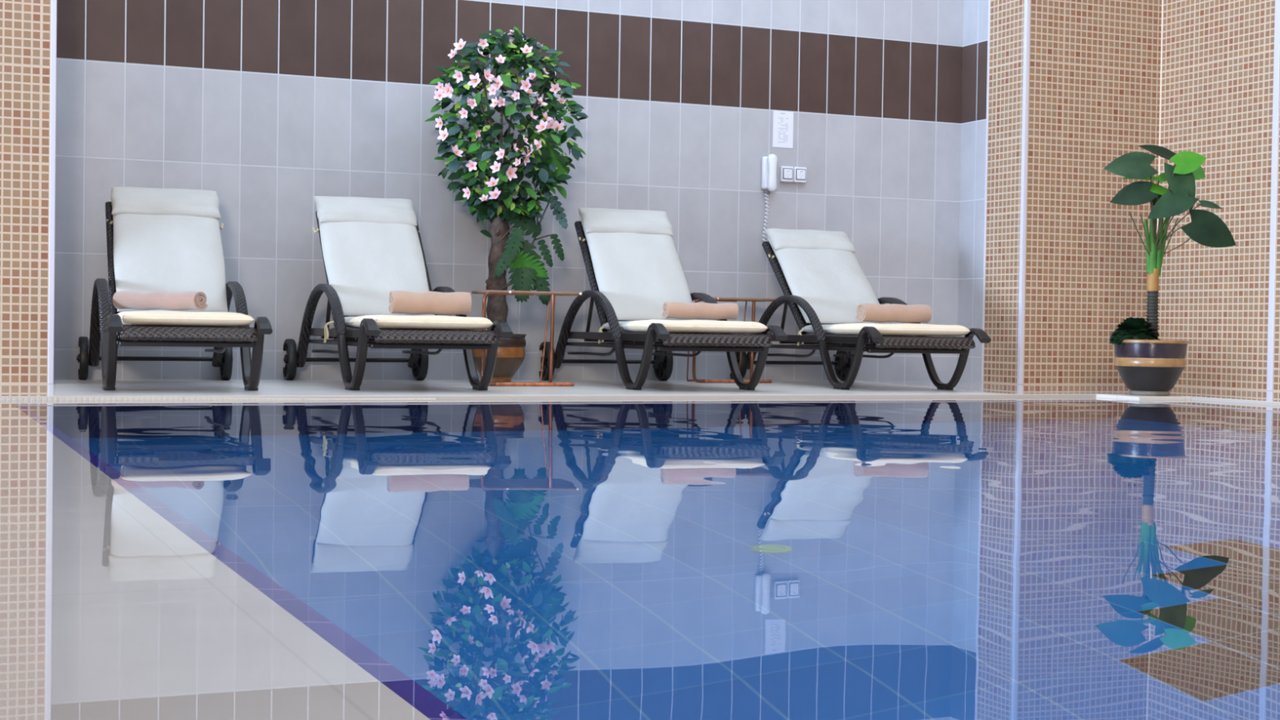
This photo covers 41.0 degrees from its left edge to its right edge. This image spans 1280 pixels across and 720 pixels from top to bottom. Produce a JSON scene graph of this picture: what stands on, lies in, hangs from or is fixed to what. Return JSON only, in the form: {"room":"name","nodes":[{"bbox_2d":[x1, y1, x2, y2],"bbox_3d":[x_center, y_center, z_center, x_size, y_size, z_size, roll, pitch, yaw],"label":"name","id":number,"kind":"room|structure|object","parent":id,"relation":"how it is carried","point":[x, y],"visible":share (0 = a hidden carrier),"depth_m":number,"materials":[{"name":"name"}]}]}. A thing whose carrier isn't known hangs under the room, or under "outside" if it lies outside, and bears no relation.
{"room":"indoor swimming pool","nodes":[
{"label":"indoor swimming pool","id":0,"kind":"room"},
{"bbox_2d":[0,0,51,383],"bbox_3d":[-7.782,-1.627,6.509,10.490,3.800,0.880,0,1,-23],"label":"wall","id":1,"kind":"structure","parent":0,"point":[24,24],"depth_m":8.15,"materials":[{"name":"beige tile"}]},
{"bbox_2d":[48,0,57,383],"bbox_3d":[-2.808,-1.684,8.201,0.026,3.600,0.034,0,1,-23],"label":"trim","id":2,"kind":"structure","parent":1,"relation":"attached to","point":[54,2],"depth_m":8.20,"materials":[{"name":"grey"}]},
{"bbox_2d":[53,0,963,380],"bbox_3d":[-0.578,-1.585,10.008,6.294,3.800,0.200,0,1,-23],"label":"wall","id":3,"kind":"structure","parent":0,"point":[269,107],"depth_m":9.91,"materials":[{"name":"grey tile"}]},
{"bbox_2d":[760,154,777,241],"bbox_3d":[0.787,-0.988,10.467,0.092,0.536,0.063,2,1,37],"label":"wall phone","id":4,"kind":"object","parent":3,"relation":"attached to","point":[769,164],"visible":0.96,"depth_m":10.45,"materials":[{"name":"white plastic"}]},
{"bbox_2d":[764,189,769,194],"bbox_3d":[0.778,-1.030,10.477,0.032,0.028,0.022,0,1,-23],"label":"socket","id":5,"kind":"object","parent":4,"relation":"attached to","point":[766,191],"depth_m":10.47,"materials":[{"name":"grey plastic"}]},
{"bbox_2d":[772,110,793,148],"bbox_3d":[0.880,-1.418,10.535,0.140,0.224,0.002,0,1,-23],"label":"notice sheet","id":6,"kind":"object","parent":3,"relation":"attached to","point":[783,121],"visible":1,"depth_m":10.53,"materials":[{"name":"white paper"}]},
{"bbox_2d":[779,166,793,182],"bbox_3d":[0.904,-1.143,10.532,0.084,0.094,0.038,0,1,-23],"label":"power socket","id":7,"kind":"object","parent":3,"relation":"attached to","point":[786,173],"visible":1,"depth_m":10.52,"materials":[{"name":"white plastic"}]},
{"bbox_2d":[793,166,806,182],"bbox_3d":[0.987,-1.142,10.568,0.084,0.094,0.038,0,1,-23],"label":"power socket","id":8,"kind":"object","parent":3,"relation":"attached to","point":[799,173],"visible":1,"depth_m":10.55,"materials":[{"name":"white plastic"}]},
{"bbox_2d":[0,396,1279,719],"bbox_3d":[-2.614,0.406,1.417,15.938,0.284,9.970,0,1,-23],"label":"deck","id":9,"kind":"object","parent":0,"point":[109,611],"visible":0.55,"depth_m":1.93,"materials":[{"name":"tile"}]},
{"bbox_2d":[15,394,1279,404],"bbox_3d":[-2.611,0.399,1.424,15.950,0.299,9.982,0,1,-23],"label":"trim","id":10,"kind":"structure","parent":9,"relation":"on","point":[437,397],"depth_m":8.06,"materials":[{"name":"beige stone"}]},
{"bbox_2d":[0,395,435,399],"bbox_3d":[-2.457,0.156,6.907,3.397,0.017,0.014,0,1,-23],"label":"trim","id":11,"kind":"structure","parent":10,"relation":"attached to","point":[88,397],"depth_m":7.08,"materials":[{"name":"stone"}]},
{"bbox_2d":[1096,394,1191,399],"bbox_3d":[2.623,0.334,8.939,0.338,0.300,0.340,0,1,-23],"label":"trim corner slab","id":12,"kind":"structure","parent":9,"relation":"on","point":[1113,396],"depth_m":8.81,"materials":[{"name":"stone"}]},
{"bbox_2d":[1103,144,1235,395],"bbox_3d":[2.737,-0.468,8.934,0.682,1.307,0.386,1,1,5],"label":"potted plant","id":13,"kind":"object","parent":12,"relation":"on","point":[1148,365],"visible":1,"depth_m":8.84,"materials":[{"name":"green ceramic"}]},
{"bbox_2d":[0,379,1279,402],"bbox_3d":[-2.446,0.378,2.650,17.228,0.300,12.100,0,1,-23],"label":"deck","id":14,"kind":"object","parent":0,"point":[60,387],"depth_m":8.70,"materials":[{"name":"beige tile"}]},
{"bbox_2d":[76,186,272,390],"bbox_3d":[-2.247,-0.371,8.208,0.790,0.990,1.876,0,1,-21],"label":"sun lounger","id":15,"kind":"object","parent":14,"relation":"on","point":[158,239],"visible":1,"depth_m":8.42,"materials":[{"name":"fabric"}]},
{"bbox_2d":[112,290,207,310],"bbox_3d":[-2.230,-0.276,7.951,0.475,0.089,0.101,1,1,24],"label":"rolled towel","id":16,"kind":"object","parent":15,"relation":"on","point":[148,300],"visible":1,"depth_m":7.90,"materials":[{"name":"fabric"}]},
{"bbox_2d":[111,186,221,218],"bbox_3d":[-2.411,-0.800,8.706,0.534,0.155,0.158,0,1,-21],"label":"headrest pillow","id":17,"kind":"object","parent":15,"relation":"on","point":[126,202],"depth_m":8.66,"materials":[{"name":"white fabric"}]},
{"bbox_2d":[111,195,227,311],"bbox_3d":[-2.346,-0.542,8.529,0.531,0.616,0.530,0,1,-21],"label":"cushion","id":18,"kind":"object","parent":15,"relation":"on","point":[171,243],"depth_m":8.50,"materials":[{"name":"white fabric"}]},
{"bbox_2d":[117,311,253,326],"bbox_3d":[-2.056,-0.187,7.697,0.558,0.066,0.570,0,1,-21],"label":"cushion","id":19,"kind":"object","parent":15,"relation":"on","point":[130,318],"depth_m":7.44,"materials":[{"name":"beige fabric"}]},
{"bbox_2d":[283,195,513,390],"bbox_3d":[-1.248,-0.364,8.641,0.790,0.990,1.876,0,1,-22],"label":"sun lounger","id":20,"kind":"object","parent":14,"relation":"on","point":[371,247],"visible":0.98,"depth_m":8.82,"materials":[{"name":"fabric"}]},
{"bbox_2d":[344,315,361,328],"bbox_3d":[-1.208,-0.187,8.538,0.552,0.061,0.460,0,1,-22],"label":"seat cushion","id":21,"kind":"object","parent":20,"relation":"on","point":[349,321],"depth_m":8.33,"materials":[{"name":"white fabric"}]},
{"bbox_2d":[313,195,417,226],"bbox_3d":[-1.459,-0.794,9.121,0.534,0.155,0.157,0,1,-22],"label":"headrest pillow","id":22,"kind":"object","parent":20,"relation":"on","point":[331,211],"depth_m":9.07,"materials":[{"name":"white fabric"}]},
{"bbox_2d":[315,206,435,315],"bbox_3d":[-1.389,-0.536,8.945,0.531,0.616,0.530,0,1,-22],"label":"cushion","id":23,"kind":"object","parent":20,"relation":"on","point":[369,253],"depth_m":8.92,"materials":[{"name":"white fabric"}]},
{"bbox_2d":[349,315,493,329],"bbox_3d":[-1.046,-0.180,8.135,0.558,0.066,0.570,0,1,-22],"label":"cushion","id":24,"kind":"object","parent":20,"relation":"on","point":[385,322],"depth_m":7.89,"materials":[{"name":"beige fabric"}]},
{"bbox_2d":[388,290,471,315],"bbox_3d":[-1.037,-0.281,8.468,0.394,0.117,0.132,0,1,-19],"label":"rolled towel","id":25,"kind":"object","parent":20,"relation":"on","point":[400,301],"visible":1,"depth_m":8.42,"materials":[{"name":"beige fabric"}]},
{"bbox_2d":[424,26,588,382],"bbox_3d":[-0.736,-0.854,9.441,0.911,1.955,0.737,0,1,-23],"label":"flowering tree","id":26,"kind":"object","parent":14,"relation":"on","point":[546,166],"visible":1,"depth_m":9.33,"materials":[{"name":"green plant"}]},
{"bbox_2d":[471,289,582,386],"bbox_3d":[-0.606,-0.113,8.979,0.542,0.494,0.274,0,1,-23],"label":"side table","id":27,"kind":"object","parent":14,"relation":"on","point":[486,292],"visible":0.81,"depth_m":8.91,"materials":[{"name":"orange metal"}]},
{"bbox_2d":[538,207,787,390],"bbox_3d":[0.090,-0.354,9.223,0.790,0.988,1.876,0,1,-20],"label":"sun lounger","id":28,"kind":"object","parent":14,"relation":"on","point":[633,267],"visible":0.98,"depth_m":9.40,"materials":[{"name":"fabric"}]},
{"bbox_2d":[601,320,639,332],"bbox_3d":[0.127,-0.179,9.120,0.552,0.063,0.460,0,1,-20],"label":"seat cushion","id":29,"kind":"object","parent":28,"relation":"on","point":[622,326],"depth_m":8.95,"materials":[{"name":"white fabric"}]},
{"bbox_2d":[577,207,673,235],"bbox_3d":[-0.077,-0.784,9.719,0.534,0.153,0.159,0,1,-20],"label":"headrest pillow","id":30,"kind":"object","parent":28,"relation":"on","point":[594,221],"depth_m":9.67,"materials":[{"name":"white fabric"}]},
{"bbox_2d":[578,212,697,320],"bbox_3d":[-0.014,-0.527,9.542,0.531,0.616,0.530,0,1,-20],"label":"cushion","id":31,"kind":"object","parent":28,"relation":"on","point":[632,259],"depth_m":9.51,"materials":[{"name":"white fabric"}]},
{"bbox_2d":[626,319,767,333],"bbox_3d":[0.278,-0.171,8.712,0.559,0.066,0.570,0,1,-20],"label":"cushion","id":32,"kind":"object","parent":28,"relation":"on","point":[679,326],"depth_m":8.48,"materials":[{"name":"beige fabric"}]},
{"bbox_2d":[662,302,738,319],"bbox_3d":[0.321,-0.260,9.081,0.399,0.091,0.103,1,1,-17],"label":"rolled towel","id":33,"kind":"object","parent":28,"relation":"on","point":[678,310],"visible":1,"depth_m":9.04,"materials":[{"name":"fabric"}]},
{"bbox_2d":[686,297,775,382],"bbox_3d":[0.506,-0.116,10.007,0.542,0.494,0.274,0,1,-23],"label":"side table","id":34,"kind":"object","parent":14,"relation":"on","point":[753,300],"visible":0.68,"depth_m":9.93,"materials":[{"name":"orange metal"}]},
{"bbox_2d":[729,228,991,390],"bbox_3d":[1.208,-0.312,9.711,0.790,0.920,1.876,0,1,-19],"label":"sun lounger","id":35,"kind":"object","parent":14,"relation":"on","point":[820,276],"visible":0.96,"depth_m":9.86,"materials":[{"name":"fabric"}]},
{"bbox_2d":[764,228,856,252],"bbox_3d":[1.025,-0.716,10.283,0.534,0.140,0.172,0,1,-19],"label":"headrest pillow","id":36,"kind":"object","parent":35,"relation":"on","point":[780,240],"depth_m":10.22,"materials":[{"name":"white fabric"}]},
{"bbox_2d":[801,323,846,334],"bbox_3d":[1.243,-0.171,9.605,0.552,0.063,0.460,0,1,-19],"label":"seat cushion","id":37,"kind":"object","parent":35,"relation":"on","point":[806,328],"depth_m":9.47,"materials":[{"name":"white fabric"}]},
{"bbox_2d":[765,234,888,324],"bbox_3d":[1.095,-0.485,10.075,0.531,0.545,0.602,0,1,-19],"label":"cushion","id":38,"kind":"object","parent":35,"relation":"on","point":[824,270],"depth_m":10.04,"materials":[{"name":"white fabric"}]},
{"bbox_2d":[855,303,931,323],"bbox_3d":[1.410,-0.259,9.509,0.414,0.106,0.120,0,1,-19],"label":"rolled towel","id":39,"kind":"object","parent":35,"relation":"on","point":[874,313],"visible":1,"depth_m":9.46,"materials":[{"name":"beige fabric"}]},
{"bbox_2d":[828,323,970,336],"bbox_3d":[1.386,-0.164,9.195,0.559,0.066,0.570,0,1,-19],"label":"cushion","id":40,"kind":"object","parent":35,"relation":"on","point":[902,329],"depth_m":8.97,"materials":[{"name":"beige fabric"}]},
{"bbox_2d":[956,0,1024,384],"bbox_3d":[2.301,-1.557,10.779,0.200,3.800,0.680,0,1,-23],"label":"wall","id":41,"kind":"structure","parent":0,"point":[1006,16],"depth_m":10.73,"materials":[{"name":"beige tile"}]},
{"bbox_2d":[981,0,990,382],"bbox_3d":[2.197,-1.659,10.787,0.025,3.600,0.016,0,1,-23],"label":"trim","id":42,"kind":"structure","parent":41,"relation":"attached to","point":[988,14],"depth_m":10.79,"materials":[{"name":"grey"}]},
{"bbox_2d":[1022,0,1161,384],"bbox_3d":[2.873,-1.548,10.764,1.230,3.800,0.202,0,1,-23],"label":"wall","id":43,"kind":"structure","parent":0,"point":[1095,65],"depth_m":10.62,"materials":[{"name":"beige tile"}]},
{"bbox_2d":[1017,0,1030,384],"bbox_3d":[2.350,-1.649,10.437,0.027,3.600,0.030,0,1,-23],"label":"trim","id":44,"kind":"structure","parent":43,"relation":"attached to","point":[1027,2],"depth_m":10.44,"materials":[{"name":"grey"}]},
{"bbox_2d":[1156,0,1163,233],"bbox_3d":[3.297,-1.643,10.834,0.016,3.600,0.012,0,1,-23],"label":"trim","id":45,"kind":"structure","parent":43,"relation":"attached to","point":[1162,31],"depth_m":10.83,"materials":[{"name":"white plastic"}]},
{"bbox_2d":[1157,0,1279,391],"bbox_3d":[5.638,-1.410,5.688,0.200,3.800,11.320,0,1,-23],"label":"wall","id":46,"kind":"structure","parent":0,"point":[1217,79],"depth_m":10.32,"materials":[{"name":"beige tile"}]},
{"bbox_2d":[1266,0,1279,391],"bbox_3d":[3.697,-1.620,9.925,0.028,3.600,0.045,0,1,-23],"label":"trim","id":47,"kind":"structure","parent":46,"relation":"attached to","point":[1276,92],"depth_m":9.93,"materials":[{"name":"grey"}]},
{"bbox_3d":[1.635,2.017,3.837,5.259,0.100,8.150,0,1,-23],"label":"floor","id":48,"kind":"structure","parent":0,"visible":0},
{"bbox_2d":[15,400,1279,719],"bbox_3d":[1.661,0.285,3.804,5.261,0.001,8.152,0,1,-23],"label":"pool water","id":49,"kind":"object","parent":48,"relation":"in","point":[1081,560],"visible":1,"depth_m":2.61,"materials":[{"name":"blue liquid"}]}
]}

